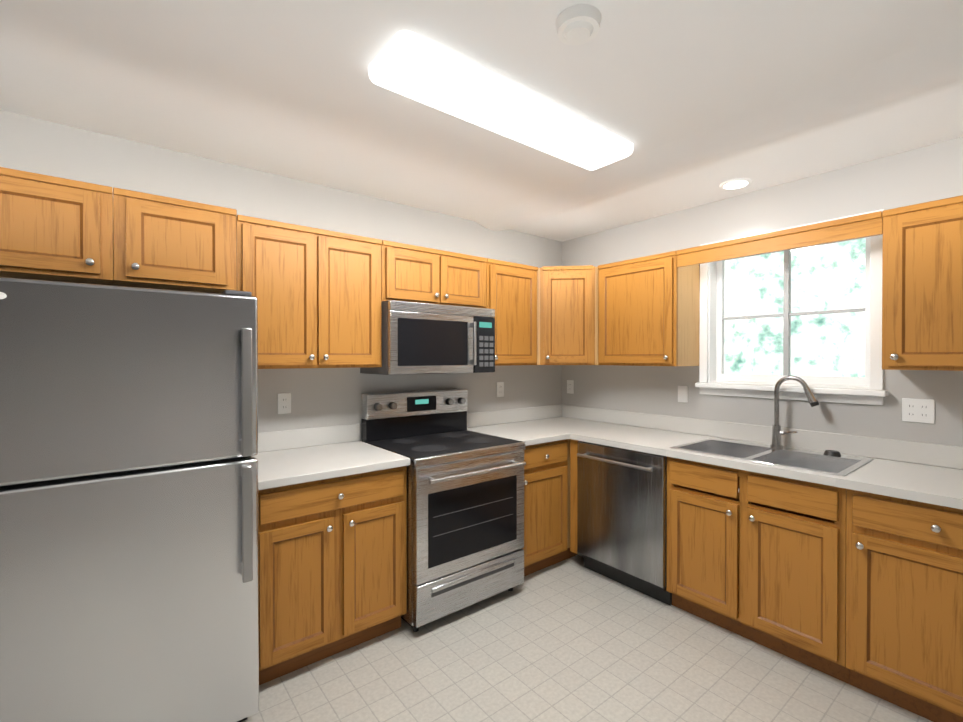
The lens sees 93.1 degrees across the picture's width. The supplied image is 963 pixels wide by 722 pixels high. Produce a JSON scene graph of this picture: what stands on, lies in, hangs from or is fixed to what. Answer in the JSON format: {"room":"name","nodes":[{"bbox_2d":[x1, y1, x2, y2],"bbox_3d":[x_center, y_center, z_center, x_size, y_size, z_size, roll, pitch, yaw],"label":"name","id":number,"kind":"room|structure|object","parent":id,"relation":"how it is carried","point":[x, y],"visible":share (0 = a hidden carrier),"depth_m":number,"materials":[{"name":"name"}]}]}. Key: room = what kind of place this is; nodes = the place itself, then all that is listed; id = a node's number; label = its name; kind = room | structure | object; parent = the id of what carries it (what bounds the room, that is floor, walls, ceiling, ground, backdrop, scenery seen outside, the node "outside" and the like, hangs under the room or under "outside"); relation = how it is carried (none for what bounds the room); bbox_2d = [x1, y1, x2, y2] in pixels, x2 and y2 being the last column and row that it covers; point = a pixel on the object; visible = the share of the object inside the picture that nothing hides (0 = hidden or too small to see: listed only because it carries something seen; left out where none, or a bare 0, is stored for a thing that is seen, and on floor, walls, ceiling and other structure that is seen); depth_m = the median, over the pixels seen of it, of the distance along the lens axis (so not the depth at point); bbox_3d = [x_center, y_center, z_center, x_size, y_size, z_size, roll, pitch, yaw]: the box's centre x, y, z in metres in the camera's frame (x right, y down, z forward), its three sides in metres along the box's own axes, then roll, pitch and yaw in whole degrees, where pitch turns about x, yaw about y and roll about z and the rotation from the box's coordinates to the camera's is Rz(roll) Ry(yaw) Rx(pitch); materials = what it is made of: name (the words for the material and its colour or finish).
{"room":"kitchen","nodes":[
{"label":"kitchen","id":0,"kind":"room"},
{"bbox_2d":[0,110,561,440],"bbox_3d":[-1.083,0.187,2.707,4.800,2.440,0.200,0,0,-38],"label":"wall","id":1,"kind":"structure","parent":0,"point":[322,397],"depth_m":2.64,"materials":[{"name":"grey paint"}]},
{"bbox_2d":[0,167,113,285],"bbox_3d":[-1.752,-0.516,1.814,0.448,0.374,0.356,0,0,-38],"label":"upper cabinet","id":2,"kind":"object","parent":1,"relation":"attached to","point":[53,228],"visible":1,"depth_m":1.74,"materials":[{"name":"brown wood"}]},
{"bbox_2d":[113,187,236,293],"bbox_3d":[-1.399,-0.518,2.094,0.448,0.374,0.356,0,0,-38],"label":"upper cabinet","id":3,"kind":"object","parent":1,"relation":"attached to","point":[165,243],"visible":1,"depth_m":1.97,"materials":[{"name":"brown wood"}]},
{"bbox_2d":[278,393,290,413],"bbox_3d":[-1.103,0.238,2.556,0.070,0.114,0.009,0,0,-38],"label":"electrical outlet","id":4,"kind":"object","parent":1,"relation":"attached to","point":[284,403],"visible":1,"depth_m":2.55,"materials":[{"name":"white plastic"}]},
{"bbox_2d":[236,215,381,368],"bbox_3d":[-0.935,-0.324,2.464,0.734,0.722,0.356,0,0,-38],"label":"upper cabinet","id":5,"kind":"object","parent":1,"relation":"attached to","point":[316,292],"visible":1,"depth_m":2.33,"materials":[{"name":"brown wood"}]},
{"bbox_2d":[381,240,486,307],"bbox_3d":[-0.346,-0.516,2.929,0.760,0.344,0.356,0,0,-38],"label":"upper cabinet","id":6,"kind":"object","parent":1,"relation":"attached to","point":[413,273],"visible":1,"depth_m":2.78,"materials":[{"name":"brown wood"}]},
{"bbox_2d":[360,300,494,374],"bbox_3d":[-0.318,-0.132,2.896,0.757,0.415,0.448,0,0,-38],"label":"over-the-range microwave","id":7,"kind":"object","parent":6,"relation":"attached to","point":[422,338],"visible":0.98,"depth_m":2.70,"materials":[{"name":"grey metal"}]},
{"bbox_2d":[497,382,503,396],"bbox_3d":[0.147,0.221,3.547,0.070,0.114,0.009,0,0,-38],"label":"electrical outlet","id":8,"kind":"object","parent":1,"relation":"attached to","point":[500,389],"visible":1,"depth_m":3.54,"materials":[{"name":"white plastic"}]},
{"bbox_2d":[486,258,537,365],"bbox_3d":[0.142,-0.330,3.318,0.478,0.722,0.356,0,0,-38],"label":"upper cabinet","id":9,"kind":"object","parent":1,"relation":"attached to","point":[511,293],"visible":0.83,"depth_m":3.21,"materials":[{"name":"brown wood"}]},
{"bbox_2d":[537,265,598,364],"bbox_3d":[0.652,-0.332,3.561,0.612,0.722,0.610,0,0,-38],"label":"upper cabinet","id":10,"kind":"object","parent":1,"relation":"attached to","point":[567,315],"visible":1,"depth_m":3.32,"materials":[{"name":"brown wood"}]},
{"bbox_2d":[0,0,962,241],"bbox_3d":[0.254,-1.072,1.014,4.800,0.100,4.500,0,0,-38],"label":"ceiling","id":11,"kind":"structure","parent":0,"point":[288,88],"depth_m":1.68,"materials":[{"name":"white paint"}]},
{"bbox_2d":[368,30,632,169],"bbox_3d":[0.165,-1.024,1.895,1.255,0.097,0.270,0,0,-38],"label":"fluorescent light fixture","id":12,"kind":"object","parent":11,"relation":"attached to","point":[412,65],"visible":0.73,"depth_m":1.73,"materials":[{"name":"white paint"}]},
{"bbox_2d":[555,4,601,44],"bbox_3d":[0.292,-1.003,1.377,0.136,0.042,0.136,0,0,-38],"label":"smoke detector","id":13,"kind":"object","parent":11,"relation":"attached to","point":[579,24],"visible":1,"depth_m":1.35,"materials":[{"name":"white plastic"}]},
{"bbox_2d":[719,178,751,189],"bbox_3d":[1.478,-1.027,2.657,0.170,0.010,0.170,0,0,-38],"label":"recessed light","id":14,"kind":"object","parent":11,"relation":"in","point":[736,183],"visible":0.96,"depth_m":2.64,"materials":[{"name":"white paint"}]},
{"bbox_2d":[243,555,932,721],"bbox_3d":[0.254,1.468,1.031,4.800,0.100,4.500,0,0,-38],"label":"floor","id":15,"kind":"structure","parent":0,"point":[573,639],"depth_m":2.06,"materials":[{"name":"tile"}]},
{"bbox_2d":[0,277,258,721],"bbox_3d":[-1.402,0.574,1.749,0.862,1.678,0.789,0,0,-38],"label":"refrigerator","id":16,"kind":"object","parent":15,"relation":"on","point":[129,566],"visible":1,"depth_m":1.50,"materials":[{"name":"grey metal"}]},
{"bbox_2d":[258,466,406,684],"bbox_3d":[-0.845,0.972,2.356,0.730,0.875,0.651,0,0,-38],"label":"base cabinet","id":17,"kind":"object","parent":15,"relation":"on","point":[332,566],"visible":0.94,"depth_m":2.10,"materials":[{"name":"brown wood"}]},
{"bbox_2d":[253,423,409,489],"bbox_3d":[-0.852,0.462,2.352,0.742,0.142,0.643,0,0,-38],"label":"countertop","id":18,"kind":"structure","parent":17,"relation":"on","point":[291,457],"depth_m":2.37,"materials":[{"name":"laminate"}]},
{"bbox_2d":[361,389,525,631],"bbox_3d":[-0.219,0.804,2.764,0.756,1.205,0.721,0,0,-38],"label":"electric range","id":19,"kind":"object","parent":15,"relation":"on","point":[465,516],"visible":0.94,"depth_m":2.56,"materials":[{"name":"metal"}]},
{"bbox_2d":[522,439,578,575],"bbox_3d":[0.484,0.965,3.382,1.104,0.875,0.694,0,0,-38],"label":"base cabinet","id":20,"kind":"object","parent":15,"relation":"on","point":[550,503],"visible":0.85,"depth_m":3.02,"materials":[{"name":"brown wood"}]},
{"bbox_2d":[467,376,962,509],"bbox_3d":[1.105,0.382,2.597,1.108,0.603,2.690,0,0,-38],"label":"countertop","id":21,"kind":"structure","parent":20,"relation":"on","point":[929,473],"depth_m":2.52,"materials":[{"name":"laminate"}]},
{"bbox_2d":[577,441,671,605],"bbox_3d":[1.046,0.971,2.989,0.657,0.868,0.622,0,0,-38],"label":"dishwasher","id":22,"kind":"object","parent":15,"relation":"on","point":[621,515],"visible":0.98,"depth_m":2.78,"materials":[{"name":"grey metal"}]},
{"bbox_2d":[666,456,849,683],"bbox_3d":[1.520,0.971,2.445,0.651,0.875,0.815,0,0,-38],"label":"base cabinet","id":23,"kind":"object","parent":15,"relation":"on","point":[760,558],"visible":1,"depth_m":2.20,"materials":[{"name":"brown wood"}]},
{"bbox_2d":[846,489,962,721],"bbox_3d":[1.947,0.975,1.907,0.651,0.875,0.555,0,0,-38],"label":"base cabinet","id":24,"kind":"object","parent":15,"relation":"on","point":[904,603],"visible":1,"depth_m":1.80,"materials":[{"name":"brown wood"}]},
{"bbox_2d":[562,137,962,446],"bbox_3d":[2.055,0.189,2.452,0.200,2.440,4.100,0,0,-38],"label":"wall","id":25,"kind":"structure","parent":0,"point":[933,172],"depth_m":2.64,"materials":[{"name":"grey paint"}]},
{"bbox_2d":[567,380,573,393],"bbox_3d":[0.760,0.222,3.914,0.009,0.114,0.070,0,0,-38],"label":"electrical outlet","id":26,"kind":"object","parent":25,"relation":"attached to","point":[570,386],"visible":1,"depth_m":3.91,"materials":[{"name":"white plastic"}]},
{"bbox_2d":[598,251,699,365],"bbox_3d":[1.133,-0.329,3.161,0.356,0.722,0.593,0,0,-38],"label":"upper cabinet","id":27,"kind":"object","parent":25,"relation":"attached to","point":[648,310],"visible":1,"depth_m":3.00,"materials":[{"name":"brown wood"}]},
{"bbox_2d":[676,211,882,266],"bbox_3d":[1.527,-0.634,2.467,0.031,0.102,0.977,0,0,-38],"label":"window valance","id":28,"kind":"object","parent":27,"relation":"attached to","point":[856,227],"visible":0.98,"depth_m":2.37,"materials":[{"name":"brown wood"}]},
{"bbox_2d":[678,386,687,402],"bbox_3d":[1.380,0.227,3.132,0.008,0.114,0.070,0,0,-38],"label":"electrical outlet","id":29,"kind":"object","parent":25,"relation":"attached to","point":[682,393],"visible":1,"depth_m":3.13,"materials":[{"name":"white plastic"}]},
{"bbox_2d":[695,209,888,404],"bbox_3d":[1.804,-0.273,2.709,0.269,0.990,0.955,0,0,-38],"label":"window","id":30,"kind":"structure","parent":25,"relation":"in","point":[713,377],"depth_m":2.72,"materials":[{"name":"white paint"}]},
{"bbox_2d":[902,398,934,423],"bbox_3d":[2.112,0.240,2.209,0.009,0.114,0.116,0,0,-38],"label":"electrical outlet","id":31,"kind":"object","parent":25,"relation":"attached to","point":[919,410],"visible":1,"depth_m":2.21,"materials":[{"name":"white plastic"}]},
{"bbox_2d":[882,195,962,370],"bbox_3d":[2.092,-0.321,1.953,0.356,0.722,0.530,0,0,-38],"label":"upper cabinet","id":32,"kind":"object","parent":25,"relation":"attached to","point":[922,288],"visible":1,"depth_m":1.97,"materials":[{"name":"brown wood"}]},
{"label":"outside","id":33,"kind":"structure","parent":0,"visible":0},
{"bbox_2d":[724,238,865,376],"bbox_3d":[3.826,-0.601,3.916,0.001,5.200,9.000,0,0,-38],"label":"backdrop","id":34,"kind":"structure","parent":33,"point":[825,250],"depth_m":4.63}
]}

